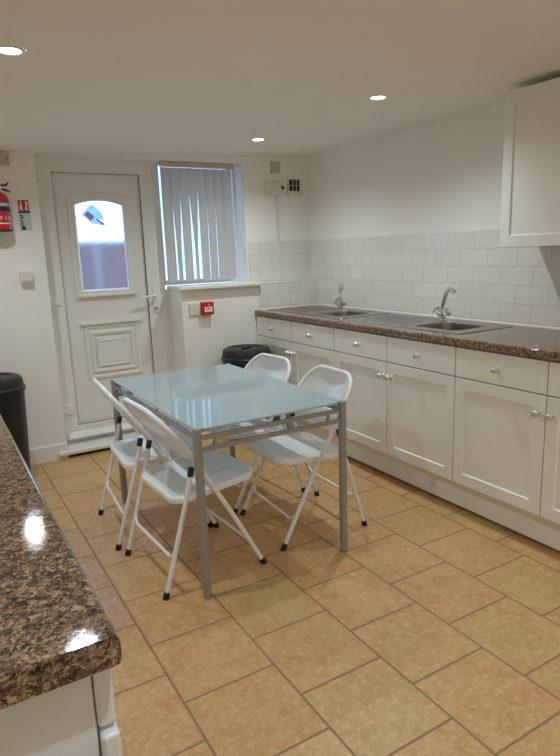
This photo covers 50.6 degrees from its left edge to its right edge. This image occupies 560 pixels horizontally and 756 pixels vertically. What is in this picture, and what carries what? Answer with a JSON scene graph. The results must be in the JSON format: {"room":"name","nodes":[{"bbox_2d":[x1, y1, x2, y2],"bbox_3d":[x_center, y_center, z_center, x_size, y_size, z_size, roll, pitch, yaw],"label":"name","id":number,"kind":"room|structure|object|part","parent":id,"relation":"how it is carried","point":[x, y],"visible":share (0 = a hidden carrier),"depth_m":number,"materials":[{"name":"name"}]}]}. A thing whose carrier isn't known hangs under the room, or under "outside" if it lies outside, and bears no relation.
{"room":"shared kitchen","nodes":[
{"label":"shared kitchen","id":0,"kind":"room"},
{"bbox_2d":[0,151,309,448],"bbox_3d":[-1.169,-0.553,4.193,3.216,2.300,0.390,-9,14,-30],"label":"wall","id":1,"kind":"structure","parent":0,"point":[27,338],"depth_m":4.06,"materials":[{"name":"paint"}]},
{"bbox_2d":[0,152,9,165],"bbox_3d":[-1.703,-1.330,3.590,0.110,0.078,0.027,-9,14,-30],"label":"junction box","id":2,"kind":"object","parent":1,"relation":"attached to","point":[4,156],"visible":1,"depth_m":3.60,"materials":[{"name":"beige plastic"}]},
{"bbox_2d":[0,182,12,231],"bbox_3d":[-1.708,-1.033,3.584,0.152,0.286,0.156,-9,14,-30],"label":"fire extinguisher","id":3,"kind":"object","parent":1,"relation":"attached to","point":[5,216],"visible":1,"depth_m":3.55,"materials":[{"name":"red metal"}]},
{"bbox_3d":[-1.676,-1.143,3.554,0.113,0.061,0.025,-3,12,-5],"label":"lever","id":4,"kind":"part","parent":3,"relation":"part of","materials":[{"name":"black rubber"}]},
{"bbox_2d":[17,200,31,230],"bbox_3d":[-1.605,-1.021,3.722,0.070,0.186,0.002,-9,14,-30],"label":"fire sign","id":5,"kind":"object","parent":1,"relation":"attached to","point":[23,206],"visible":1,"depth_m":3.72,"materials":[{"name":"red plastic"}]},
{"bbox_3d":[-1.607,-1.081,3.709,0.062,0.064,0.002,-9,14,-30],"label":"red panel","id":6,"kind":"part","parent":5,"relation":"part of","materials":[{"name":"plastic"}]},
{"bbox_3d":[-1.604,-0.990,3.729,0.070,0.121,0.002,-9,14,-30],"label":"info panel","id":7,"kind":"part","parent":5,"relation":"part of","materials":[{"name":"white plastic"}]},
{"bbox_2d":[19,271,32,282],"bbox_3d":[-1.614,-0.642,3.765,0.074,0.078,0.047,-9,14,-30],"label":"controller","id":8,"kind":"object","parent":1,"relation":"attached to","point":[25,276],"visible":1,"depth_m":3.75,"materials":[{"name":"white plastic"}]},
{"bbox_3d":[-1.604,-0.653,3.744,0.056,0.028,0.004,-9,14,-30],"label":"panel","id":9,"kind":"part","parent":8,"relation":"part of","materials":[{"name":"white plastic"}]},
{"bbox_2d":[29,442,68,464],"bbox_3d":[-1.964,0.577,3.806,1.160,0.108,0.016,-9,14,-30],"label":"baseboard","id":10,"kind":"structure","parent":1,"relation":"attached to","point":[49,453],"depth_m":4.02,"materials":[{"name":"white paint"}]},
{"bbox_2d":[34,157,178,442],"bbox_3d":[-1.228,-0.559,4.229,0.912,2.000,0.167,-9,14,-30],"label":"door","id":11,"kind":"structure","parent":1,"relation":"in","point":[110,301],"depth_m":4.20,"materials":[{"name":"white plastic"}]},
{"bbox_2d":[81,204,104,225],"bbox_3d":[-1.293,-1.124,4.090,0.160,0.144,0.003,-9,14,-30],"label":"window sticker","id":12,"kind":"object","parent":11,"relation":"attached to","point":[91,213],"visible":1,"depth_m":4.09,"materials":[{"name":"blue"}]},
{"bbox_3d":[-1.250,-0.930,4.159,0.341,0.621,0.006,-9,14,-30],"label":"glass pane","id":13,"kind":"part","parent":11,"relation":"part of","materials":[{"name":"white"}]},
{"bbox_3d":[-1.238,-0.554,4.242,0.588,1.728,0.030,-9,14,-30],"label":"panel","id":14,"kind":"part","parent":11,"relation":"part of","materials":[{"name":"white plastic"}]},
{"bbox_3d":[-1.202,-0.212,4.297,0.440,0.412,0.028,-9,14,-30],"label":"raised panel","id":15,"kind":"part","parent":11,"relation":"part of","materials":[{"name":"white plastic"}]},
{"bbox_3d":[-0.951,-0.598,4.326,0.125,0.028,0.059,-9,14,-30],"label":"handle","id":16,"kind":"part","parent":11,"relation":"part of","materials":[{"name":"white paint"}]},
{"bbox_3d":[-0.923,-0.577,4.384,0.034,0.190,0.011,-9,14,-30],"label":"handle plate","id":17,"kind":"part","parent":11,"relation":"part of","materials":[{"name":"white plastic"}]},
{"bbox_2d":[189,303,200,315],"bbox_3d":[-0.616,-0.500,4.299,0.086,0.088,0.016,-9,14,-30],"label":"wall switch","id":18,"kind":"object","parent":1,"relation":"attached to","point":[194,308],"visible":1,"depth_m":4.29,"materials":[{"name":"white plastic"}]},
{"bbox_2d":[200,301,213,314],"bbox_3d":[-0.532,-0.510,4.330,0.088,0.092,0.051,-9,14,-30],"label":"fire alarm","id":19,"kind":"object","parent":1,"relation":"attached to","point":[207,308],"visible":1,"depth_m":4.31,"materials":[{"name":"red plastic"}]},
{"bbox_3d":[-0.520,-0.500,4.311,0.060,0.036,0.002,-9,14,-30],"label":"plate","id":20,"kind":"part","parent":19,"relation":"part of","materials":[{"name":"white plastic"}]},
{"bbox_2d":[156,163,260,290],"bbox_3d":[-0.532,-1.150,4.397,0.658,0.943,0.365,-9,14,-30],"label":"window","id":21,"kind":"structure","parent":1,"relation":"in","point":[222,283],"depth_m":4.48,"materials":[{"name":"white plastic"}]},
{"bbox_2d":[159,161,234,282],"bbox_3d":[-0.591,-1.154,4.405,0.574,0.846,0.059,-9,14,-30],"label":"vertical blind","id":22,"kind":"object","parent":21,"relation":"attached to","point":[212,184],"visible":1,"depth_m":4.39,"materials":[{"name":"white fabric"}]},
{"bbox_3d":[-0.604,-1.551,4.321,0.573,0.034,0.040,-9,14,-30],"label":"head rail","id":23,"kind":"part","parent":22,"relation":"part of","materials":[{"name":"beige plastic"}]},
{"bbox_3d":[-0.624,-1.175,4.509,0.602,0.845,0.006,-9,14,-30],"label":"pane","id":24,"kind":"part","parent":21,"relation":"part of","materials":[{"name":"clear glass"}]},
{"bbox_3d":[-0.496,-0.697,4.466,0.650,0.027,0.297,-9,14,-30],"label":"sill","id":25,"kind":"part","parent":21,"relation":"part of","materials":[{"name":"white paint"}]},
{"bbox_2d":[270,161,279,172],"bbox_3d":[-0.036,-1.620,4.556,0.084,0.084,0.012,-9,14,-30],"label":"blank plate","id":26,"kind":"object","parent":1,"relation":"attached to","point":[274,166],"visible":1,"depth_m":4.55,"materials":[{"name":"beige plastic"}]},
{"bbox_2d":[265,181,286,194],"bbox_3d":[-0.026,-1.465,4.571,0.184,0.102,0.048,-9,14,-30],"label":"controller","id":27,"kind":"object","parent":1,"relation":"attached to","point":[271,187],"visible":1,"depth_m":4.56,"materials":[{"name":"white plastic"}]},
{"bbox_2d":[275,195,280,280],"bbox_3d":[-0.015,-1.094,4.667,0.018,0.663,0.017,-9,14,-30],"label":"cable trunking","id":28,"kind":"object","parent":1,"relation":"attached to","point":[276,196],"visible":0.93,"depth_m":4.65,"materials":[{"name":"white plastic"}]},
{"bbox_2d":[248,241,317,309],"bbox_3d":[0.032,-0.819,4.695,0.570,0.517,0.108,-9,14,-30],"label":"tiles","id":29,"kind":"structure","parent":1,"relation":"attached to","point":[294,255],"depth_m":4.70,"materials":[{"name":"white tile"}]},
{"bbox_2d":[261,279,316,283],"bbox_3d":[0.048,-0.766,4.710,0.542,0.006,0.101,-9,14,-30],"label":"ledge","id":30,"kind":"object","parent":1,"relation":"on","point":[307,279],"visible":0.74,"depth_m":4.69,"materials":[{"name":"white tile"}]},
{"bbox_2d":[287,179,302,195],"bbox_3d":[0.120,-1.503,4.668,0.136,0.126,0.021,-9,14,-30],"label":"air vent","id":31,"kind":"object","parent":1,"relation":"in","point":[294,186],"visible":1,"depth_m":4.66,"materials":[{"name":"white plastic"}]},
{"bbox_2d":[0,0,559,155],"bbox_3d":[0.262,-1.120,1.556,3.416,0.287,6.120,-9,14,-30],"label":"ceiling","id":32,"kind":"structure","parent":0,"point":[213,77],"depth_m":2.25,"materials":[{"name":"paint"}]},
{"bbox_2d":[0,45,25,55],"bbox_3d":[-0.848,-1.027,1.858,0.092,0.006,0.092,-9,14,-30],"label":"recessed light","id":33,"kind":"object","parent":32,"relation":"in","point":[11,50],"visible":1,"depth_m":1.85,"materials":[{"name":"white paint"}]},
{"bbox_2d":[251,138,264,140],"bbox_3d":[-0.140,-1.517,3.766,0.092,0.006,0.092,-9,14,-30],"label":"recessed light","id":34,"kind":"object","parent":32,"relation":"in","point":[253,139],"visible":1,"depth_m":3.76,"materials":[{"name":"white paint"}]},
{"bbox_2d":[368,95,387,99],"bbox_3d":[0.468,-1.338,2.827,0.092,0.006,0.092,-9,14,-30],"label":"recessed light","id":35,"kind":"object","parent":32,"relation":"in","point":[375,97],"visible":1,"depth_m":2.82,"materials":[{"name":"white paint"}]},
{"bbox_2d":[30,437,559,755],"bbox_3d":[0.309,0.931,2.039,3.216,0.001,6.020,-9,14,-30],"label":"floor","id":36,"kind":"structure","parent":0,"point":[436,630],"depth_m":2.20,"materials":[{"name":"tile"}]},
{"bbox_2d":[0,372,30,470],"bbox_3d":[-1.715,0.321,3.597,0.374,0.678,0.374,9,16,41],"label":"waste bin","id":37,"kind":"object","parent":36,"relation":"on","point":[12,386],"visible":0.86,"depth_m":3.51,"materials":[{"name":"plastic"}]},
{"bbox_3d":[-1.725,0.041,3.537,0.374,0.096,0.374,9,16,41],"label":"lid","id":38,"kind":"part","parent":37,"relation":"part of","materials":[{"name":"plastic"}]},
{"bbox_2d":[0,668,122,755],"bbox_3d":[-0.597,0.756,0.932,0.582,0.866,0.617,-9,14,-30],"label":"base cabinet","id":39,"kind":"object","parent":36,"relation":"on","point":[77,718],"visible":0.31,"depth_m":0.72,"materials":[{"name":"wood"}]},
{"bbox_3d":[-0.356,0.740,1.075,0.024,0.702,0.617,-9,14,-30],"label":"door","id":40,"kind":"part","parent":39,"relation":"part of","materials":[{"name":"white wood"}]},
{"bbox_2d":[69,447,109,457],"bbox_3d":[-1.164,0.470,4.379,0.920,0.022,0.195,-9,14,-30],"label":"threshold","id":41,"kind":"object","parent":36,"relation":"on","point":[104,449],"visible":0.14,"depth_m":4.17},
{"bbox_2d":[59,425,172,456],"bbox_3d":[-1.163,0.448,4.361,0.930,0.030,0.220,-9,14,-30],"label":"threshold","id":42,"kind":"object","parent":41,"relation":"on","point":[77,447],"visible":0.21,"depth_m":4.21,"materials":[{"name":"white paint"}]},
{"bbox_2d":[92,378,212,550],"bbox_3d":[-0.668,0.369,3.004,0.491,0.774,0.469,-8,13,-26],"label":"folding chair","id":43,"kind":"object","parent":36,"relation":"on","point":[130,452],"visible":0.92,"depth_m":2.85,"materials":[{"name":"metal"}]},
{"bbox_3d":[-0.903,0.465,3.153,0.166,0.508,0.020,-8,13,-26],"label":"leg","id":44,"kind":"part","parent":43,"relation":"part of","materials":[{"name":"metal"}]},
{"bbox_3d":[-0.796,0.134,2.891,0.154,0.231,0.430,-8,13,-26],"label":"backrest","id":45,"kind":"part","parent":43,"relation":"part of","materials":[{"name":"plastic"}]},
{"bbox_3d":[-0.771,0.172,2.912,0.234,0.343,0.464,-8,13,-26],"label":"frame","id":46,"kind":"part","parent":43,"relation":"part of","materials":[{"name":"metal"}]},
{"bbox_3d":[-0.703,0.541,2.767,0.166,0.508,0.020,-8,13,-26],"label":"leg","id":47,"kind":"part","parent":43,"relation":"part of","materials":[{"name":"metal"}]},
{"bbox_3d":[-0.636,0.347,3.016,0.396,0.066,0.412,-8,13,-26],"label":"seat","id":48,"kind":"part","parent":43,"relation":"part of","materials":[{"name":"plastic"}]},
{"bbox_3d":[-0.461,0.548,2.893,0.246,0.428,0.022,-8,13,-26],"label":"leg","id":49,"kind":"part","parent":43,"relation":"part of","materials":[{"name":"metal"}]},
{"bbox_2d":[122,398,266,600],"bbox_3d":[-0.400,0.446,2.600,0.491,0.774,0.469,-10,14,-33],"label":"folding chair","id":50,"kind":"object","parent":36,"relation":"on","point":[173,480],"visible":0.94,"depth_m":2.52,"materials":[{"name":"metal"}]},
{"bbox_3d":[-0.649,0.549,2.721,0.166,0.508,0.020,-10,14,-33],"label":"leg","id":51,"kind":"part","parent":50,"relation":"part of","materials":[{"name":"metal"}]},
{"bbox_3d":[-0.520,0.213,2.474,0.154,0.231,0.430,-10,14,-33],"label":"backrest","id":52,"kind":"part","parent":50,"relation":"part of","materials":[{"name":"plastic"}]},
{"bbox_3d":[-0.497,0.251,2.497,0.234,0.343,0.464,-10,14,-33],"label":"frame","id":53,"kind":"part","parent":50,"relation":"part of","materials":[{"name":"metal"}]},
{"bbox_3d":[-0.403,0.618,2.360,0.166,0.508,0.020,-10,14,-33],"label":"leg","id":54,"kind":"part","parent":50,"relation":"part of","materials":[{"name":"metal"}]},
{"bbox_3d":[-0.423,0.551,2.875,0.246,0.428,0.022,-10,14,-33],"label":"leg","id":55,"kind":"part","parent":50,"relation":"part of","materials":[{"name":"metal"}]},
{"bbox_3d":[-0.370,0.423,2.616,0.396,0.066,0.412,-10,14,-33],"label":"seat","id":56,"kind":"part","parent":50,"relation":"part of","materials":[{"name":"plastic"}]},
{"bbox_3d":[-0.177,0.620,2.514,0.246,0.428,0.022,-10,14,-33],"label":"leg","id":57,"kind":"part","parent":50,"relation":"part of","materials":[{"name":"metal"}]},
{"bbox_2d":[111,363,347,598],"bbox_3d":[-0.300,0.398,2.948,0.714,0.703,1.165,-9,14,-30],"label":"dining table","id":58,"kind":"object","parent":36,"relation":"on","point":[202,399],"visible":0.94,"depth_m":2.61,"materials":[{"name":"teal glass"}]},
{"bbox_3d":[-0.881,0.352,3.256,0.035,0.703,0.035,-9,14,-30],"label":"leg","id":59,"kind":"part","parent":58,"relation":"part of","materials":[{"name":"grey metal"}]},
{"bbox_3d":[-0.602,0.139,2.714,0.014,0.018,1.110,-9,14,-30],"label":"rail","id":60,"kind":"part","parent":58,"relation":"part of","materials":[{"name":"grey metal"}]},
{"bbox_3d":[-0.302,0.536,2.303,0.035,0.703,0.035,-9,14,-30],"label":"leg","id":61,"kind":"part","parent":58,"relation":"part of","materials":[{"name":"grey metal"}]},
{"bbox_3d":[-0.312,0.058,2.875,0.695,0.008,1.146,-9,14,-30],"label":"glass","id":62,"kind":"part","parent":58,"relation":"part of","materials":[{"name":"teal"}]},
{"bbox_3d":[-0.298,0.260,3.592,0.035,0.703,0.035,-9,14,-30],"label":"leg","id":63,"kind":"part","parent":58,"relation":"part of","materials":[{"name":"grey metal"}]},
{"bbox_3d":[-0.020,0.229,2.416,0.659,0.018,0.014,-9,14,-30],"label":"rail","id":64,"kind":"part","parent":58,"relation":"part of","materials":[{"name":"grey metal"}]},
{"bbox_3d":[-0.021,0.184,2.406,0.659,0.018,0.014,-9,14,-30],"label":"rail","id":65,"kind":"part","parent":58,"relation":"part of","materials":[{"name":"grey metal"}]},
{"bbox_3d":[0.281,0.444,2.639,0.035,0.703,0.035,-9,14,-30],"label":"leg","id":66,"kind":"part","parent":58,"relation":"part of","materials":[{"name":"grey metal"}]},
{"bbox_2d":[221,344,270,439],"bbox_3d":[-0.234,0.101,4.383,0.374,0.678,0.374,4,13,25],"label":"waste bin","id":67,"kind":"object","parent":36,"relation":"on","point":[240,355],"visible":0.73,"depth_m":4.19,"materials":[{"name":"plastic"}]},
{"bbox_3d":[-0.244,-0.179,4.323,0.374,0.096,0.374,4,13,25],"label":"lid","id":68,"kind":"part","parent":67,"relation":"part of","materials":[{"name":"plastic"}]},
{"bbox_2d":[209,353,304,514],"bbox_3d":[-0.193,0.278,3.352,0.491,0.774,0.469,-10,15,-34],"label":"folding chair","id":69,"kind":"object","parent":36,"relation":"on","point":[270,365],"visible":0.36,"depth_m":3.31,"materials":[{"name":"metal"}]},
{"bbox_3d":[-0.224,0.266,3.327,0.396,0.066,0.412,-10,15,-34],"label":"seat","id":70,"kind":"part","parent":69,"relation":"part of","materials":[{"name":"plastic"}]},
{"bbox_3d":[-0.152,0.484,3.144,0.246,0.428,0.022,-10,15,-34],"label":"leg","id":71,"kind":"part","parent":69,"relation":"part of","materials":[{"name":"metal"}]},
{"bbox_3d":[-0.191,0.336,3.641,0.166,0.508,0.020,-10,15,-34],"label":"leg","id":72,"kind":"part","parent":69,"relation":"part of","materials":[{"name":"metal"}]},
{"bbox_3d":[-0.093,0.006,3.373,0.154,0.231,0.430,-10,15,-34],"label":"backrest","id":73,"kind":"part","parent":69,"relation":"part of","materials":[{"name":"plastic"}]},
{"bbox_3d":[-0.114,0.051,3.367,0.234,0.343,0.464,-10,15,-34],"label":"frame","id":74,"kind":"part","parent":69,"relation":"part of","materials":[{"name":"metal"}]},
{"bbox_3d":[0.067,0.402,3.288,0.166,0.508,0.020,-10,15,-34],"label":"leg","id":75,"kind":"part","parent":69,"relation":"part of","materials":[{"name":"metal"}]},
{"bbox_2d":[257,316,334,432],"bbox_3d":[0.316,-0.093,4.336,0.602,0.696,1.003,-9,14,-30],"label":"base cabinet","id":76,"kind":"object","parent":36,"relation":"on","point":[306,346],"visible":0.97,"depth_m":4.11,"materials":[{"name":"white wood"}]},
{"bbox_3d":[-0.040,-0.366,4.365,0.020,0.142,0.498,-9,14,-30],"label":"drawer","id":77,"kind":"part","parent":76,"relation":"part of","materials":[{"name":"white wood"}]},
{"bbox_3d":[-0.029,-0.028,4.437,0.020,0.538,0.498,-9,14,-30],"label":"door","id":78,"kind":"part","parent":76,"relation":"part of","materials":[{"name":"white wood"}]},
{"bbox_3d":[0.217,-0.285,3.941,0.020,0.142,0.498,-9,14,-30],"label":"drawer","id":79,"kind":"part","parent":76,"relation":"part of","materials":[{"name":"white wood"}]},
{"bbox_3d":[0.229,0.053,4.014,0.020,0.538,0.498,-9,14,-30],"label":"door","id":80,"kind":"part","parent":76,"relation":"part of","materials":[{"name":"white wood"}]},
{"bbox_2d":[240,365,366,550],"bbox_3d":[0.099,0.353,2.950,0.491,0.774,0.469,-8,14,-28],"label":"folding chair","id":81,"kind":"object","parent":36,"relation":"on","point":[297,447],"visible":0.77,"depth_m":2.90,"materials":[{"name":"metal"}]},
{"bbox_3d":[-0.102,0.487,3.121,0.246,0.428,0.022,-8,14,-28],"label":"leg","id":82,"kind":"part","parent":81,"relation":"part of","materials":[{"name":"metal"}]},
{"bbox_3d":[0.066,0.341,2.929,0.396,0.066,0.412,-8,14,-28],"label":"seat","id":83,"kind":"part","parent":81,"relation":"part of","materials":[{"name":"plastic"}]},
{"bbox_3d":[0.111,0.561,2.741,0.246,0.428,0.022,-8,14,-28],"label":"leg","id":84,"kind":"part","parent":81,"relation":"part of","materials":[{"name":"metal"}]},
{"bbox_3d":[0.133,0.411,3.238,0.166,0.508,0.020,-8,14,-28],"label":"leg","id":85,"kind":"part","parent":81,"relation":"part of","materials":[{"name":"metal"}]},
{"bbox_3d":[0.185,0.129,2.955,0.234,0.343,0.464,-8,14,-28],"label":"frame","id":86,"kind":"part","parent":81,"relation":"part of","materials":[{"name":"metal"}]},
{"bbox_3d":[0.207,0.084,2.959,0.154,0.231,0.430,-8,14,-28],"label":"backrest","id":87,"kind":"part","parent":81,"relation":"part of","materials":[{"name":"plastic"}]},
{"bbox_3d":[0.346,0.485,2.858,0.166,0.508,0.020,-8,14,-28],"label":"leg","id":88,"kind":"part","parent":81,"relation":"part of","materials":[{"name":"metal"}]},
{"bbox_2d":[334,328,457,479],"bbox_3d":[0.830,0.070,3.488,0.602,0.696,1.003,-9,14,-30],"label":"base cabinet","id":89,"kind":"object","parent":36,"relation":"on","point":[400,405],"visible":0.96,"depth_m":3.26,"materials":[{"name":"white wood"}]},
{"bbox_3d":[0.474,-0.203,3.517,0.020,0.142,0.498,-9,14,-30],"label":"drawer","id":90,"kind":"part","parent":89,"relation":"part of","materials":[{"name":"white wood"}]},
{"bbox_3d":[0.486,0.135,3.590,0.020,0.538,0.498,-9,14,-30],"label":"door","id":91,"kind":"part","parent":89,"relation":"part of","materials":[{"name":"white wood"}]},
{"bbox_3d":[0.707,-0.117,3.079,0.038,0.034,0.034,-9,14,-30],"label":"knob","id":92,"kind":"part","parent":89,"relation":"part of","materials":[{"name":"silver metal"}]},
{"bbox_3d":[0.732,-0.121,3.094,0.020,0.142,0.498,-9,14,-30],"label":"drawer","id":93,"kind":"part","parent":89,"relation":"part of","materials":[{"name":"white wood"}]},
{"bbox_3d":[0.744,0.217,3.166,0.020,0.538,0.498,-9,14,-30],"label":"door","id":94,"kind":"part","parent":89,"relation":"part of","materials":[{"name":"white wood"}]},
{"bbox_2d":[272,414,559,550],"bbox_3d":[0.683,0.510,3.492,0.018,0.153,3.028,-9,14,-30],"label":"plinth","id":95,"kind":"object","parent":36,"relation":"on","point":[547,532],"visible":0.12,"depth_m":3.10,"materials":[{"name":"white wood"}]},
{"bbox_2d":[453,347,559,523],"bbox_3d":[1.345,0.233,2.641,0.602,0.696,1.003,-9,14,-30],"label":"base cabinet","id":96,"kind":"object","parent":36,"relation":"on","point":[507,415],"visible":0.99,"depth_m":2.66,"materials":[{"name":"white wood"}]},
{"bbox_2d":[255,305,559,361],"bbox_3d":[0.834,-0.295,3.426,0.591,0.041,3.021,-9,14,-30],"label":"countertop","id":97,"kind":"structure","parent":96,"relation":"on","point":[517,340],"depth_m":2.94,"materials":[{"name":"brown stone"}]},
{"bbox_2d":[269,305,389,318],"bbox_3d":[0.332,-0.414,4.296,0.435,0.153,0.930,-9,14,-30],"label":"sink","id":98,"kind":"object","parent":97,"relation":"in","point":[315,310],"visible":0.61,"depth_m":4.25,"materials":[{"name":"metal"}]},
{"bbox_2d":[334,283,346,309],"bbox_3d":[0.450,-0.588,4.257,0.087,0.201,0.262,-4,12,-7],"label":"mixer tap","id":99,"kind":"object","parent":97,"relation":"on","point":[339,302],"visible":1,"depth_m":4.29,"materials":[{"name":"silver metal"}]},
{"bbox_3d":[0.440,-0.610,4.226,0.033,0.144,0.214,-2,12,2],"label":"spout","id":100,"kind":"part","parent":99,"relation":"part of","materials":[{"name":"silver metal"}]},
{"bbox_3d":[0.464,-0.550,4.300,0.051,0.054,0.055,0,12,7],"label":"tap handle","id":101,"kind":"part","parent":99,"relation":"part of","materials":[{"name":"silver metal"}]},
{"bbox_2d":[261,304,559,328],"bbox_3d":[0.856,-0.323,3.435,0.538,0.008,3.022,-9,14,-30],"label":"sealant","id":102,"kind":"structure","parent":97,"relation":"on","point":[307,304],"depth_m":3.78,"materials":[{"name":"white plastic"}]},
{"bbox_2d":[347,314,512,333],"bbox_3d":[0.836,-0.254,3.465,0.435,0.153,0.930,-9,14,-30],"label":"sink","id":103,"kind":"object","parent":97,"relation":"in","point":[452,326],"visible":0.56,"depth_m":3.42,"materials":[{"name":"metal"}]},
{"bbox_2d":[433,287,456,320],"bbox_3d":[0.965,-0.433,3.451,0.063,0.201,0.188,-9,14,-30],"label":"mixer tap","id":104,"kind":"object","parent":97,"relation":"on","point":[442,312],"visible":1,"depth_m":3.45,"materials":[{"name":"silver metal"}]},
{"bbox_3d":[0.934,-0.400,3.520,0.051,0.054,0.055,0,12,7],"label":"tap handle","id":105,"kind":"part","parent":104,"relation":"part of","materials":[{"name":"silver metal"}]},
{"bbox_3d":[0.975,-0.387,3.453,0.055,0.054,0.051,3,13,21],"label":"tap handle","id":106,"kind":"part","parent":104,"relation":"part of","materials":[{"name":"silver metal"}]},
{"bbox_3d":[0.974,-0.457,3.420,0.033,0.143,0.138,-6,13,-18],"label":"spout","id":107,"kind":"part","parent":104,"relation":"part of","materials":[{"name":"silver metal"}]},
{"bbox_3d":[0.965,-0.036,2.656,0.038,0.034,0.034,-9,14,-30],"label":"knob","id":108,"kind":"part","parent":96,"relation":"part of","materials":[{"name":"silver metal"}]},
{"bbox_3d":[1.001,0.298,2.742,0.020,0.538,0.498,-9,14,-30],"label":"door","id":109,"kind":"part","parent":96,"relation":"part of","materials":[{"name":"white wood"}]},
{"bbox_3d":[0.989,-0.040,2.670,0.020,0.142,0.498,-9,14,-30],"label":"drawer","id":110,"kind":"part","parent":96,"relation":"part of","materials":[{"name":"white wood"}]},
{"bbox_3d":[1.082,0.149,2.503,0.038,0.034,0.034,-9,14,-30],"label":"knob","id":111,"kind":"part","parent":96,"relation":"part of","materials":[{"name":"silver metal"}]},
{"bbox_3d":[1.115,0.160,2.448,0.038,0.034,0.034,-9,14,-30],"label":"knob","id":112,"kind":"part","parent":96,"relation":"part of","materials":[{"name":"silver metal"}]},
{"bbox_3d":[1.259,0.380,2.318,0.020,0.538,0.498,-9,14,-30],"label":"door","id":113,"kind":"part","parent":96,"relation":"part of","materials":[{"name":"white wood"}]},
{"bbox_3d":[1.247,0.042,2.246,0.020,0.142,0.498,-9,14,-30],"label":"drawer","id":114,"kind":"part","parent":96,"relation":"part of","materials":[{"name":"white wood"}]},
{"bbox_2d":[308,101,505,240],"bbox_3d":[1.730,-0.314,2.603,0.120,2.300,6.120,-9,14,-30],"label":"wall","id":115,"kind":"structure","parent":0,"point":[444,175],"depth_m":3.74,"materials":[{"name":"paint"}]},
{"bbox_2d":[310,229,559,327],"bbox_3d":[1.080,-0.604,3.522,0.008,0.517,3.230,-9,14,-30],"label":"tiles","id":116,"kind":"structure","parent":115,"relation":"attached to","point":[400,273],"depth_m":3.61,"materials":[{"name":"white tile"}]},
{"bbox_2d":[499,77,559,246],"bbox_3d":[1.452,-0.925,2.486,0.305,0.705,1.006,-9,14,-30],"label":"upper cabinet","id":117,"kind":"object","parent":115,"relation":"attached to","point":[530,199],"visible":1,"depth_m":2.70,"materials":[{"name":"white wood"}]},
{"bbox_3d":[-1.011,0.537,1.609,0.602,0.696,1.003,-9,14,-30],"label":"base cabinet","id":118,"kind":"object","parent":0,"visible":0},
{"bbox_2d":[0,415,121,709],"bbox_3d":[-1.103,0.156,1.637,0.601,0.040,2.560,-9,14,-30],"label":"countertop","id":119,"kind":"structure","parent":118,"relation":"on","point":[56,632],"depth_m":0.77,"materials":[{"name":"brown stone"}]}
]}

